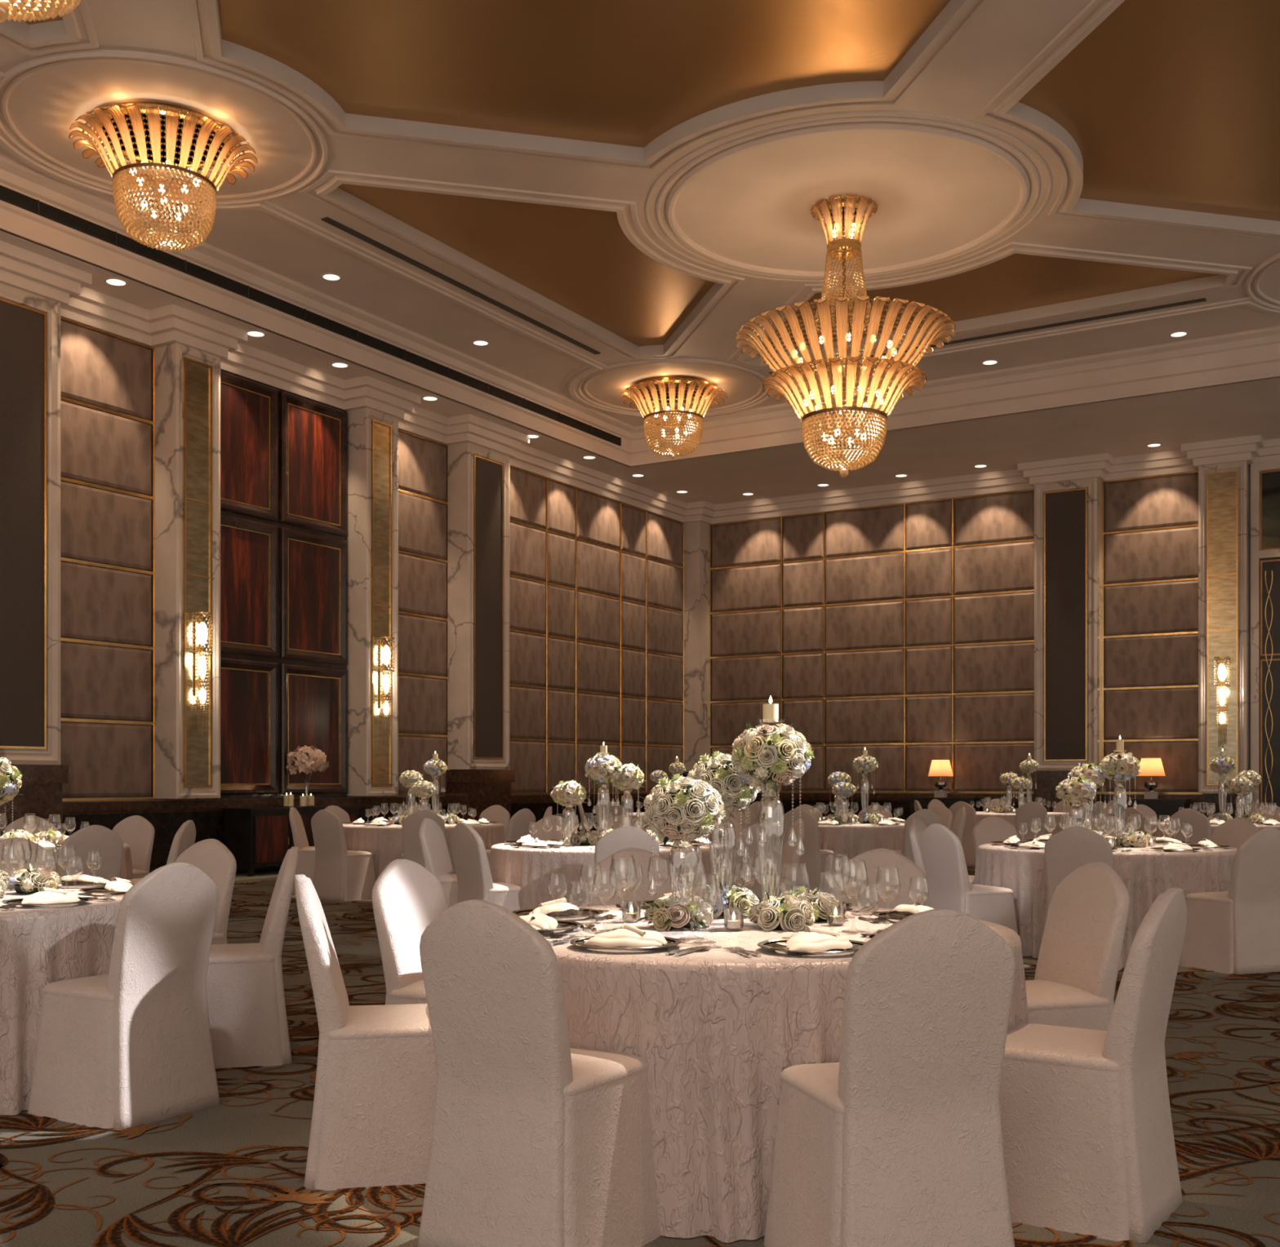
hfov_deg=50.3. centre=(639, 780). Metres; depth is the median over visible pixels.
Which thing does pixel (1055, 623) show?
wall
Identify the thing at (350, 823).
charger plate
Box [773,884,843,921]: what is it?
posy
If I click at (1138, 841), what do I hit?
posy
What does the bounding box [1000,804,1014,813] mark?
posy
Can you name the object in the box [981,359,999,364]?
recessed light
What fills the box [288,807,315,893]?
banquet chair
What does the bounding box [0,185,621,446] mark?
ceiling vent
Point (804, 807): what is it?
banquet chair
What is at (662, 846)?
charger plate
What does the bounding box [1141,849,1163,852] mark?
fork
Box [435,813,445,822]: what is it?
posy
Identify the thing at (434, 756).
pillar candle
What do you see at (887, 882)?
banquet chair
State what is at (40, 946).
banquet table
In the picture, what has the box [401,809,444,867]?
banquet chair
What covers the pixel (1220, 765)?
flower arrangement
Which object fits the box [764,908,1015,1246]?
banquet chair
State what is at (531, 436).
recessed light
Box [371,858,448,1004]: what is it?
banquet chair
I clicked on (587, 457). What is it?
recessed light
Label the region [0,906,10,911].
fork
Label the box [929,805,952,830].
banquet chair
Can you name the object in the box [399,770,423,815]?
flower arrangement
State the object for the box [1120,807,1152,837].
banquet chair
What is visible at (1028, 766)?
flower arrangement
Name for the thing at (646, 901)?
charger plate
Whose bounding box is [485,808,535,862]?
banquet chair
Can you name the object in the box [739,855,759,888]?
wine glass
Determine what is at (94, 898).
spoon
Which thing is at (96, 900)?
knife
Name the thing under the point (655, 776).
flower arrangement
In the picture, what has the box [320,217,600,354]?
air slot
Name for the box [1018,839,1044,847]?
napkin
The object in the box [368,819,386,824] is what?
napkin
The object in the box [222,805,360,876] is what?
console table
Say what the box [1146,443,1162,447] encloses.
recessed light
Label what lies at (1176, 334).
recessed light
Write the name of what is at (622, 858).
banquet chair
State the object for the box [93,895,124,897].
fork
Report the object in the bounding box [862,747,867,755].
pillar candle
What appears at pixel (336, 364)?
recessed light
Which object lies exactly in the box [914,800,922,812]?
banquet chair
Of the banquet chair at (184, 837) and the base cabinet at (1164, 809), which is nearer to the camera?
the banquet chair at (184, 837)
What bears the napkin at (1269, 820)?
on the charger plate at (1262, 824)
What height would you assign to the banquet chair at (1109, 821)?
0.945 m
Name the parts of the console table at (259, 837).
leg, door frame, door, door, door frame, door frame, door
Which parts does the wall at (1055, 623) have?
brass rail, fabric panel, fabric panel, fabric panel, fabric panel, fabric panel, fabric panel, brass rail, fabric panel, fabric panel, fabric panel, fabric panel, fabric panel, fabric panel, brass rail, fabric panel, fabric panel, fabric panel, fabric panel, fabric panel, fabric panel, brass rail, brass rail, brass rail, brass rail, brass rail, brass rail, brass rail, brass rail, fabric panel, fabric panel, fabric panel, fabric panel, fabric panel, fabric panel, brass rail, fabric panel, fabric panel, fabric panel, fabric panel, fabric panel, fabric panel, brass frame, marble moulding, brass rail, brass rail, brass rail, brass rail, brass rail, brass rail, brass rail, fabric panel, fabric panel, fabric panel, fabric panel, fabric panel, fabric panel, brass rail, mirror pane, mirror pane, mirror pane, marble moulding, brass frame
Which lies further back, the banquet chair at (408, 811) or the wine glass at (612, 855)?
the banquet chair at (408, 811)
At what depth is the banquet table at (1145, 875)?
9.45 m
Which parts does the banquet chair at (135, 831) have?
seat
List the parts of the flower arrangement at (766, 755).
glass dish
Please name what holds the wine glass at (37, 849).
on the banquet table at (40, 946)
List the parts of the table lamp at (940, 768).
lamp shade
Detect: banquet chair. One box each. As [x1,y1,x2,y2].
[0,837,57,876]
[2,815,57,835]
[27,862,220,1129]
[57,825,123,879]
[111,815,155,879]
[126,820,195,884]
[175,839,236,944]
[205,846,298,1069]
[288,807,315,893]
[294,875,436,1191]
[311,809,375,902]
[324,805,350,823]
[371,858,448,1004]
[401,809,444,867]
[402,804,435,816]
[417,899,661,1246]
[418,818,457,907]
[450,822,522,911]
[479,804,510,837]
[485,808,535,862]
[530,815,577,840]
[542,806,551,817]
[577,804,597,835]
[586,848,682,906]
[594,826,659,866]
[595,800,608,826]
[596,814,645,838]
[601,801,626,822]
[685,823,773,901]
[705,816,743,844]
[725,812,778,875]
[736,807,756,829]
[748,801,764,824]
[763,800,776,831]
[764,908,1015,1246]
[766,819,804,898]
[779,808,835,893]
[795,804,822,819]
[830,848,927,908]
[857,804,892,819]
[893,808,941,862]
[909,818,974,906]
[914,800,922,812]
[920,823,1017,934]
[927,799,945,809]
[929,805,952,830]
[949,801,977,866]
[951,806,966,843]
[972,816,1017,860]
[982,799,1008,811]
[999,888,1186,1243]
[1015,801,1047,841]
[1025,862,1129,1031]
[1044,826,1126,970]
[1053,800,1078,813]
[1084,801,1106,827]
[1085,816,1137,837]
[1100,805,1109,817]
[1105,800,1113,816]
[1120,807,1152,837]
[1133,804,1157,822]
[1168,808,1211,844]
[1178,827,1279,975]
[1210,817,1258,848]
[1253,804,1279,821]
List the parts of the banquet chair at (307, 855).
seat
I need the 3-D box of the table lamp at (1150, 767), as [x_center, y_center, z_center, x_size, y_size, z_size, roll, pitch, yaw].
[8.914,-0.090,23.788,0.470,0.580,0.470,0,0,31]
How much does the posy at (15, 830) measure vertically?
0.150 m
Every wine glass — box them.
[0,843,26,901]
[8,837,31,890]
[12,842,31,865]
[23,848,39,867]
[34,848,56,876]
[35,840,57,871]
[57,844,76,891]
[66,857,84,884]
[85,850,102,887]
[547,873,567,901]
[568,880,590,937]
[578,862,602,924]
[592,868,617,934]
[608,854,635,922]
[609,858,637,930]
[625,865,643,912]
[647,857,669,887]
[675,850,700,891]
[676,862,706,939]
[691,873,718,943]
[700,888,723,947]
[733,863,750,888]
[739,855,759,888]
[751,850,777,887]
[779,862,809,938]
[818,871,844,915]
[824,853,850,921]
[833,859,856,918]
[839,859,867,932]
[849,866,868,915]
[856,884,879,942]
[875,866,900,931]
[907,876,928,911]
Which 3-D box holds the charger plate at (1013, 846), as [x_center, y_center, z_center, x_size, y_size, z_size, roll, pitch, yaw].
[2.852,0.487,9.913,0.336,0.016,0.336,0,0,31]
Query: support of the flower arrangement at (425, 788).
on the banquet table at (384, 842)
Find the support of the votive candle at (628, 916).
on the banquet table at (716, 1030)
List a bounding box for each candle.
[283,794,288,806]
[288,793,293,806]
[299,794,306,806]
[307,794,314,805]
[432,751,437,759]
[562,834,571,843]
[600,742,607,754]
[622,900,640,922]
[723,906,743,930]
[727,920,740,928]
[763,697,778,722]
[825,902,845,925]
[829,915,842,922]
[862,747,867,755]
[1105,837,1115,847]
[1115,736,1124,751]
[1146,836,1155,846]
[1220,749,1225,756]
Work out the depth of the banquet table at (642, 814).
19.56 m
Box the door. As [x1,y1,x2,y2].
[1259,557,1279,808]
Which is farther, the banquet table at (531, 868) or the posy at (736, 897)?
the banquet table at (531, 868)
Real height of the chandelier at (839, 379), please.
3.022 m
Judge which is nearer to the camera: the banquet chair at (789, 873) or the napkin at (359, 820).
the banquet chair at (789, 873)
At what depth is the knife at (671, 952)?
3.89 m
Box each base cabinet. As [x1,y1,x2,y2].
[907,797,981,815]
[1109,798,1191,820]
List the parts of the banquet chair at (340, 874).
backrest, seat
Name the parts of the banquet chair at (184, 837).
seat, backrest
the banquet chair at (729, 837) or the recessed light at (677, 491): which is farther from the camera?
the recessed light at (677, 491)
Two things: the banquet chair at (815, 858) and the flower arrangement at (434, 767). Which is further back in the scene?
the flower arrangement at (434, 767)
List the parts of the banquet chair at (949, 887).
backrest, seat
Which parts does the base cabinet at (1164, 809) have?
door, door frame, door, door frame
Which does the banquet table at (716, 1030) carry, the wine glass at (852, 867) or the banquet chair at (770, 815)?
the wine glass at (852, 867)
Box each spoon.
[86,897,115,902]
[539,847,560,848]
[543,934,568,937]
[584,924,597,932]
[593,915,617,922]
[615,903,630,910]
[674,946,711,956]
[677,938,686,942]
[857,916,881,923]
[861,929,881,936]
[991,844,1013,845]
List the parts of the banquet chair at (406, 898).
seat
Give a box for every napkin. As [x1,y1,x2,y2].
[21,887,79,904]
[34,839,56,847]
[61,871,109,884]
[104,877,132,892]
[352,817,364,822]
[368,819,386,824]
[371,817,387,822]
[462,818,479,824]
[478,817,489,822]
[516,835,533,842]
[519,908,557,929]
[521,837,547,845]
[528,897,578,916]
[584,923,667,947]
[655,889,700,900]
[671,840,691,846]
[693,837,712,843]
[786,926,852,951]
[817,818,838,823]
[878,818,894,824]
[887,816,905,821]
[893,901,933,916]
[1003,835,1020,843]
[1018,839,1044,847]
[1035,834,1052,841]
[1105,834,1116,841]
[1151,835,1182,843]
[1163,840,1192,849]
[1198,838,1217,846]
[1209,818,1225,823]
[1262,818,1279,823]
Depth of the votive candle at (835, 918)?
4.66 m
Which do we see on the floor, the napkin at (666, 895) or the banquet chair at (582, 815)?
the banquet chair at (582, 815)
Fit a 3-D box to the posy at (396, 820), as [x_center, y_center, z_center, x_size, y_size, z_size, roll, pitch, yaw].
[-2.680,0.442,15.353,0.246,0.150,0.259,0,0,41]
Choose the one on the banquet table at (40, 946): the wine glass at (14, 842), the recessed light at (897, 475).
the wine glass at (14, 842)
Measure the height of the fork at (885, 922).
0.013 m
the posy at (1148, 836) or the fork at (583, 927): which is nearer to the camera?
the fork at (583, 927)
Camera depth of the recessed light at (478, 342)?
19.95 m
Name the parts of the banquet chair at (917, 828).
backrest, seat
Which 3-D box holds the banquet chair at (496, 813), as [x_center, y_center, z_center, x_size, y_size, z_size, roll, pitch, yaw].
[-1.889,0.777,16.500,0.515,0.945,0.575,0,0,28]
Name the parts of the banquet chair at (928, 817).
seat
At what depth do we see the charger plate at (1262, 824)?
15.00 m
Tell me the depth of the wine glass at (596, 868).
4.40 m
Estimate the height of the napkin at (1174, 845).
0.064 m
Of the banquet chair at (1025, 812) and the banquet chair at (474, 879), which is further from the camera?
the banquet chair at (1025, 812)
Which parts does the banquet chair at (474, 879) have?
backrest, seat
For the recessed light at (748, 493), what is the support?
in the ceiling
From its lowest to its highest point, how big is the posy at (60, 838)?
0.148 m
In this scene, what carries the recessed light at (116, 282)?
in the ceiling
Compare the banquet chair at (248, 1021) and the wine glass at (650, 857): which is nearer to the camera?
the wine glass at (650, 857)
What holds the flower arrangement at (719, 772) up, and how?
on the banquet table at (716, 1030)
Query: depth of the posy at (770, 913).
4.51 m
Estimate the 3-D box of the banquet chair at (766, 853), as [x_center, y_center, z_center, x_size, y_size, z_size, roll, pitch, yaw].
[0.628,0.777,9.700,0.575,0.945,0.515,0,0,44]
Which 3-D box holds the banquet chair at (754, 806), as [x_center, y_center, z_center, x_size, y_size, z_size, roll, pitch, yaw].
[1.467,0.777,19.535,0.575,0.945,0.515,0,0,40]
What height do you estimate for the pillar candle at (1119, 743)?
0.120 m
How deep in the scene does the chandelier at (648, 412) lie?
21.91 m
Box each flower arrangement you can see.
[0,757,23,864]
[285,743,329,806]
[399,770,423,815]
[411,780,436,812]
[423,756,448,813]
[550,777,588,845]
[584,752,623,835]
[610,760,645,826]
[640,773,725,931]
[649,768,669,785]
[668,760,685,777]
[682,751,760,919]
[729,719,817,924]
[827,769,852,814]
[831,780,857,824]
[851,753,878,813]
[999,771,1017,812]
[1010,776,1031,804]
[1019,759,1039,802]
[1054,776,1096,829]
[1067,763,1104,830]
[1098,750,1142,847]
[1209,755,1235,815]
[1227,777,1253,817]
[1233,770,1262,813]
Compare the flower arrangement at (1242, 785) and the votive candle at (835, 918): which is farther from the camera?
the flower arrangement at (1242, 785)
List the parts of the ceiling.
field moulding, field moulding, field moulding, fascia moulding, border moulding, field moulding, field moulding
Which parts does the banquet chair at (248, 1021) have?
seat, backrest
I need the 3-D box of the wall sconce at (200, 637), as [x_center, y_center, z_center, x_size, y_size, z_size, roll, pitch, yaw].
[-5.471,-1.306,17.059,0.246,1.563,0.246,0,0,-14]
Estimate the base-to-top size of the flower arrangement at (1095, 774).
0.630 m
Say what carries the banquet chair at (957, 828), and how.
on the floor
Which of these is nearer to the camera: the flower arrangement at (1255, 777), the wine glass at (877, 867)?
the wine glass at (877, 867)
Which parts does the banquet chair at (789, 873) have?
seat, backrest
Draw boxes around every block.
[933,791,946,797]
[1144,791,1157,799]
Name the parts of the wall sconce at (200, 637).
plate, bulb, bulb, bulb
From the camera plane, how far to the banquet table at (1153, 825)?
15.59 m
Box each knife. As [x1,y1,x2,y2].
[93,898,109,902]
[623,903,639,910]
[665,946,701,955]
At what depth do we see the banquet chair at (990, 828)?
11.51 m
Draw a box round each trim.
[0,240,1279,524]
[1250,461,1279,813]
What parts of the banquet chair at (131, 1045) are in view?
seat, backrest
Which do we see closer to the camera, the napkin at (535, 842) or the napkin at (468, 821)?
the napkin at (535, 842)
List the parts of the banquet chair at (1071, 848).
backrest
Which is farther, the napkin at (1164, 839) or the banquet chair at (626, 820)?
the banquet chair at (626, 820)
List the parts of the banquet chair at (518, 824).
seat, backrest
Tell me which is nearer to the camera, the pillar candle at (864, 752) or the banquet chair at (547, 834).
the banquet chair at (547, 834)
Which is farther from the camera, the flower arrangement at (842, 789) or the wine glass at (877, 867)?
the flower arrangement at (842, 789)
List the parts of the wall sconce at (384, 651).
plate, bulb, bulb, bulb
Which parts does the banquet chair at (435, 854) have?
backrest, seat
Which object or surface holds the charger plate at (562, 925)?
on the banquet table at (716, 1030)
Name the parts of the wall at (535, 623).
brass frame, marble moulding, fabric panel, fabric panel, fabric panel, fabric panel, fabric panel, fabric panel, brass rail, brass rail, brass rail, brass rail, brass rail, brass rail, brass rail, brass rail, marble moulding, mirror pane, mirror pane, mirror pane, brass frame, veneer panel, veneer panel, veneer panel, wood frame, wood frame, wood frame, wood frame, wood frame, wood frame, veneer panel, veneer panel, veneer panel, marble moulding, brass frame, mirror pane, mirror pane, mirror pane, brass rail, fabric panel, fabric panel, fabric panel, fabric panel, fabric panel, fabric panel, brass rail, brass rail, brass rail, brass rail, brass rail, brass rail, brass rail, marble moulding, brass frame, fabric panel, fabric panel, fabric panel, fabric panel, fabric panel, fabric panel, brass rail, fabric panel, fabric panel, fabric panel, fabric panel, fabric panel, fabric panel, brass rail, brass rail, brass rail, brass rail, brass rail, brass rail, brass rail, brass rail, fabric panel, fabric panel, fabric panel, fabric panel, fabric panel, fabric panel, brass rail, fabric panel, fabric panel, fabric panel, fabric panel, fabric panel, fabric panel, brass rail, fabric panel, fabric panel, fabric panel, fabric panel, fabric panel, fabric panel, brass rail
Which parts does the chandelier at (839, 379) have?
glass, glass, glass, glass, glass, glass, glass, glass, glass, glass, glass, glass, glass, glass, glass, glass, glass, glass, glass, glass, glass, glass, glass, glass, glass, glass, glass, glass, glass, glass, glass, glass, bulb, glass, stem, ceiling plate, glass, glass, glass, glass, glass, glass, glass, glass, glass, glass, glass, glass, glass, glass, glass, glass, glass, glass, glass, glass, glass, glass, glass, glass, glass, glass, glass, glass, glass, glass, glass, glass, glass, glass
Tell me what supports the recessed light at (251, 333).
in the ceiling
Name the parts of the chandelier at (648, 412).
glass, glass, glass, glass, glass, glass, glass, glass, glass, glass, glass, glass, glass, ceiling plate, glass, glass, glass, glass, glass, glass, glass, glass, glass, glass, glass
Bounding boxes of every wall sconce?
[191,612,213,735]
[377,636,395,746]
[1213,656,1229,749]
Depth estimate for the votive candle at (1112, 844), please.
10.04 m
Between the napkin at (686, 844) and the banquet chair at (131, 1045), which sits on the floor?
the banquet chair at (131, 1045)
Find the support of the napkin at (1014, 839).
on the charger plate at (995, 842)
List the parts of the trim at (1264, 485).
brass frame, mirror pane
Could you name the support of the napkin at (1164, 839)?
on the charger plate at (1162, 843)
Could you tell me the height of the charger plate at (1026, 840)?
0.016 m
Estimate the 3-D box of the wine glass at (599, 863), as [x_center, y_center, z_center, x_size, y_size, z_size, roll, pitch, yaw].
[-0.170,0.392,4.728,0.082,0.210,0.082,0,0,31]
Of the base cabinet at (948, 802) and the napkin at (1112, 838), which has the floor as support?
the base cabinet at (948, 802)
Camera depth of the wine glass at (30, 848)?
6.42 m
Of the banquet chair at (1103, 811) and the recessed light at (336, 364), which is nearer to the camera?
the banquet chair at (1103, 811)
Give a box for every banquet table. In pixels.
[0,885,124,1115]
[46,843,133,879]
[342,822,505,881]
[488,840,731,909]
[518,903,1028,1243]
[626,812,725,830]
[770,821,905,871]
[973,842,1237,960]
[975,811,1079,835]
[1149,821,1279,838]
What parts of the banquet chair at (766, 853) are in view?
seat, backrest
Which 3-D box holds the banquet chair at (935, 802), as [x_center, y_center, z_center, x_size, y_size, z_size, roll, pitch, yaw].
[4.890,0.777,21.613,0.515,0.945,0.575,0,0,-40]
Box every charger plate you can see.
[1,897,93,906]
[44,845,61,848]
[61,880,111,887]
[79,886,127,893]
[344,822,372,824]
[362,823,391,826]
[479,822,497,823]
[504,840,546,844]
[511,844,557,847]
[511,908,603,919]
[536,920,582,932]
[568,936,681,950]
[638,899,655,906]
[658,844,702,848]
[687,840,724,844]
[757,938,865,954]
[817,822,842,825]
[840,902,853,908]
[871,822,901,825]
[874,911,968,920]
[990,841,1029,844]
[1008,844,1044,848]
[1026,840,1045,842]
[1150,847,1201,851]
[1154,841,1190,844]
[1186,844,1232,848]
[1254,822,1279,825]
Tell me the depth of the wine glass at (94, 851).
6.19 m
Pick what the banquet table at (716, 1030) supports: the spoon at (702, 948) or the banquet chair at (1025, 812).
the spoon at (702, 948)
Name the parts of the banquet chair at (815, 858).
seat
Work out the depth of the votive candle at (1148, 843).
10.21 m
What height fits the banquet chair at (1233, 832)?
0.945 m
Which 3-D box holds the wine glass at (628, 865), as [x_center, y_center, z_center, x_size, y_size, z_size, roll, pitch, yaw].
[-0.021,0.410,5.142,0.068,0.175,0.068,0,0,31]
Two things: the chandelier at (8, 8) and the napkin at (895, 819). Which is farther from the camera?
the napkin at (895, 819)
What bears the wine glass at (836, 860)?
on the banquet table at (716, 1030)
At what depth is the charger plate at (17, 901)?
5.37 m
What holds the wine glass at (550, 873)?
on the banquet table at (716, 1030)
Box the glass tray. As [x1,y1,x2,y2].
[277,805,318,807]
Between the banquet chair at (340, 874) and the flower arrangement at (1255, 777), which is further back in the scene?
the flower arrangement at (1255, 777)
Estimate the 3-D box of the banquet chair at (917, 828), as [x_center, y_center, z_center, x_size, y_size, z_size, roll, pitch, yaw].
[2.434,0.777,10.758,0.575,0.945,0.515,0,0,28]
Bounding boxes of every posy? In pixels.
[0,830,34,841]
[0,869,9,890]
[0,876,7,897]
[4,827,33,838]
[5,863,68,894]
[33,828,66,844]
[389,813,407,824]
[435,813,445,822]
[443,813,460,823]
[568,827,599,845]
[597,826,613,838]
[635,890,718,930]
[644,829,663,844]
[700,880,759,919]
[742,890,819,931]
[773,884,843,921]
[822,813,844,822]
[840,812,858,822]
[856,812,878,823]
[870,813,885,822]
[991,804,1007,813]
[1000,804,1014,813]
[1092,830,1109,841]
[1115,830,1147,848]
[1118,830,1155,845]
[1208,812,1228,822]
[1214,811,1232,820]
[1241,812,1263,823]
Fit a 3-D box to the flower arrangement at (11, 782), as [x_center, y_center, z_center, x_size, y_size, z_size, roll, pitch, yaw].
[-2.761,0.189,5.750,0.305,0.618,0.308,0,0,19]
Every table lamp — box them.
[928,760,953,791]
[1137,758,1165,791]
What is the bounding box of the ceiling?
[0,0,1279,504]
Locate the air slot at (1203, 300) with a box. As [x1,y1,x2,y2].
[768,297,1206,374]
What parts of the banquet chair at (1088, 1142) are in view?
seat, backrest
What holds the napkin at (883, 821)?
on the charger plate at (877, 824)
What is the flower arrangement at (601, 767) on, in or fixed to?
on the banquet table at (531, 868)
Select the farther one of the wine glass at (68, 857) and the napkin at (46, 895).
the wine glass at (68, 857)
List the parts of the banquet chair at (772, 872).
backrest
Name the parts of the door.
frame, frame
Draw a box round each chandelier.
[0,0,80,22]
[68,101,257,252]
[619,376,727,459]
[735,194,955,477]
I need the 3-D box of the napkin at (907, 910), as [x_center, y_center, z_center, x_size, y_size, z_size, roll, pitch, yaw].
[1.004,0.459,4.853,0.128,0.064,0.244,0,0,-28]
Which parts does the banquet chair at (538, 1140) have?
backrest, seat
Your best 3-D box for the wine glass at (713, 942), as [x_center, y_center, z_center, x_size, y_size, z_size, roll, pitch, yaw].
[0.198,0.392,4.174,0.082,0.210,0.082,0,0,31]
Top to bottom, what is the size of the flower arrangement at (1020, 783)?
0.573 m
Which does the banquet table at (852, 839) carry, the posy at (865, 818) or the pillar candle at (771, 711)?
the posy at (865, 818)
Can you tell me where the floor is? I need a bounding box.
[0,866,1279,1246]
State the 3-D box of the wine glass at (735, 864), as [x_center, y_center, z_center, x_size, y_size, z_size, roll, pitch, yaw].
[0.391,0.410,5.258,0.068,0.175,0.068,0,0,31]
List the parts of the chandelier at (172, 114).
glass, glass, glass, glass, glass, glass, glass, glass, glass, glass, bulb, glass, bulb, glass, bulb, glass, bulb, bulb, ceiling plate, glass, glass, bulb, bulb, bulb, glass, glass, bulb, glass, glass, glass, glass, glass, glass, glass, glass, glass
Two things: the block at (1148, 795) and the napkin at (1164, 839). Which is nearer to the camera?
the napkin at (1164, 839)
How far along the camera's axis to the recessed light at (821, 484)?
26.56 m
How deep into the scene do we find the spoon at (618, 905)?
5.30 m
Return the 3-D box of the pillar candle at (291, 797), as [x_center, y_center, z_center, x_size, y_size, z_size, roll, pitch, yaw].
[-4.739,0.262,18.509,0.080,0.190,0.079,0,0,31]
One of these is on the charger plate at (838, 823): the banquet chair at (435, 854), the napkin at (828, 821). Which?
the napkin at (828, 821)
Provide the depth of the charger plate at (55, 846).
9.75 m
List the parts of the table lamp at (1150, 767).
lamp shade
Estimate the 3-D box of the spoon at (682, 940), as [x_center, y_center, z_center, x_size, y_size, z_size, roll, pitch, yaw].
[0.070,0.493,4.223,0.164,0.013,0.036,0,0,32]
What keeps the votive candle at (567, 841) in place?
on the banquet table at (531, 868)
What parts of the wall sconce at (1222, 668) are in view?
bulb, bulb, bulb, plate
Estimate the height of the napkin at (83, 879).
0.064 m
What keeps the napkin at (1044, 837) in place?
on the charger plate at (1026, 840)
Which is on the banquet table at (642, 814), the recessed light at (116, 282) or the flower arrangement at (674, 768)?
the flower arrangement at (674, 768)
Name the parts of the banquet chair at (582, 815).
backrest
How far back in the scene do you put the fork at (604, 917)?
4.90 m
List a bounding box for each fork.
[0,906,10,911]
[0,906,16,910]
[91,894,124,897]
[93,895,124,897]
[546,937,578,943]
[550,940,569,946]
[581,924,590,930]
[588,914,613,919]
[723,947,752,958]
[730,946,760,957]
[849,906,870,912]
[857,906,878,912]
[866,917,889,924]
[866,934,875,938]
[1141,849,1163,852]
[1199,848,1223,849]
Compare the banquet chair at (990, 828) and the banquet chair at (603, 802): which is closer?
the banquet chair at (990, 828)
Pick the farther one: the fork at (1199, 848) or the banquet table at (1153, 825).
the banquet table at (1153, 825)
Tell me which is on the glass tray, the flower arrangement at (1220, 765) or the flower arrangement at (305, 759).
the flower arrangement at (305, 759)
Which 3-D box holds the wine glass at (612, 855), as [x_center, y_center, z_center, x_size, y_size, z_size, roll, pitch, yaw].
[-0.061,0.380,4.775,0.094,0.235,0.094,0,0,31]
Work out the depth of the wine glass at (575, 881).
4.33 m
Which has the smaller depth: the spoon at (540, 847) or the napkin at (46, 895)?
the napkin at (46, 895)
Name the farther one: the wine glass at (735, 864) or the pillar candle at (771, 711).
the wine glass at (735, 864)
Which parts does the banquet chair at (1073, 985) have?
seat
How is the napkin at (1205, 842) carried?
on the charger plate at (1191, 846)
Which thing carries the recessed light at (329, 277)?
in the ceiling
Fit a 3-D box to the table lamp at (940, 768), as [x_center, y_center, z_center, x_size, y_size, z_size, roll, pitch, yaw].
[5.674,-0.090,25.736,0.470,0.580,0.470,0,0,31]
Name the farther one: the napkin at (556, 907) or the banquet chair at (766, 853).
the banquet chair at (766, 853)
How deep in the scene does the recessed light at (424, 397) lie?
20.53 m
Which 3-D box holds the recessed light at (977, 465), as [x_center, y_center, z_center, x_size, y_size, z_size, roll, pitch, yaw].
[6.233,-5.746,24.957,0.270,0.008,0.270,0,0,31]
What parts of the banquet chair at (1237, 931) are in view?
seat, backrest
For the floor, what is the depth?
4.56 m
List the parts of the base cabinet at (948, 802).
door frame, door, door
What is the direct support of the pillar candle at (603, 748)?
on the flower arrangement at (601, 767)
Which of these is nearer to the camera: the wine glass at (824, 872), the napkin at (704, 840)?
the wine glass at (824, 872)
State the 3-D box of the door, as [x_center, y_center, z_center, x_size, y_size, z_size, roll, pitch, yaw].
[11.637,-1.260,22.612,2.500,5.020,0.149,0,0,31]
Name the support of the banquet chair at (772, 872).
on the floor
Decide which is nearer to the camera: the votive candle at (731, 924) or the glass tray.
the votive candle at (731, 924)
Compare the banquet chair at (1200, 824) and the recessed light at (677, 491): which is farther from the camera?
the recessed light at (677, 491)
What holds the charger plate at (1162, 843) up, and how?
on the banquet table at (1145, 875)
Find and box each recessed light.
[103,277,128,286]
[246,330,266,337]
[320,272,342,280]
[329,361,350,368]
[421,395,439,400]
[471,339,489,346]
[526,434,540,438]
[582,455,596,459]
[631,473,644,477]
[675,490,688,493]
[741,492,754,495]
[816,483,830,486]
[893,474,908,477]
[973,464,987,467]
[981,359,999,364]
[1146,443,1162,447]
[1168,331,1188,337]
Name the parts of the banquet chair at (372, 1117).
backrest, seat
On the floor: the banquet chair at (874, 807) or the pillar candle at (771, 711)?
the banquet chair at (874, 807)
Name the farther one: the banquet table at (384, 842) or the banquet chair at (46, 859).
the banquet table at (384, 842)
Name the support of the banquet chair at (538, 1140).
on the floor
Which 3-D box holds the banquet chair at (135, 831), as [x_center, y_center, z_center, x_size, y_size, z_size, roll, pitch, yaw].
[-4.437,0.777,11.509,0.515,0.945,0.575,0,0,19]
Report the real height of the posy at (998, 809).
0.148 m
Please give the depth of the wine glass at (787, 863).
4.27 m
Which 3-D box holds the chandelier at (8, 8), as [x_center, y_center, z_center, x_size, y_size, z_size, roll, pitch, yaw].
[-2.872,-4.901,6.091,2.431,3.022,2.429,0,0,36]
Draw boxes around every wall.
[0,282,684,874]
[683,461,1279,827]
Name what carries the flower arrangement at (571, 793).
on the banquet table at (531, 868)
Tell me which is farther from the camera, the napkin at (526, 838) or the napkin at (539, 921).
the napkin at (526, 838)

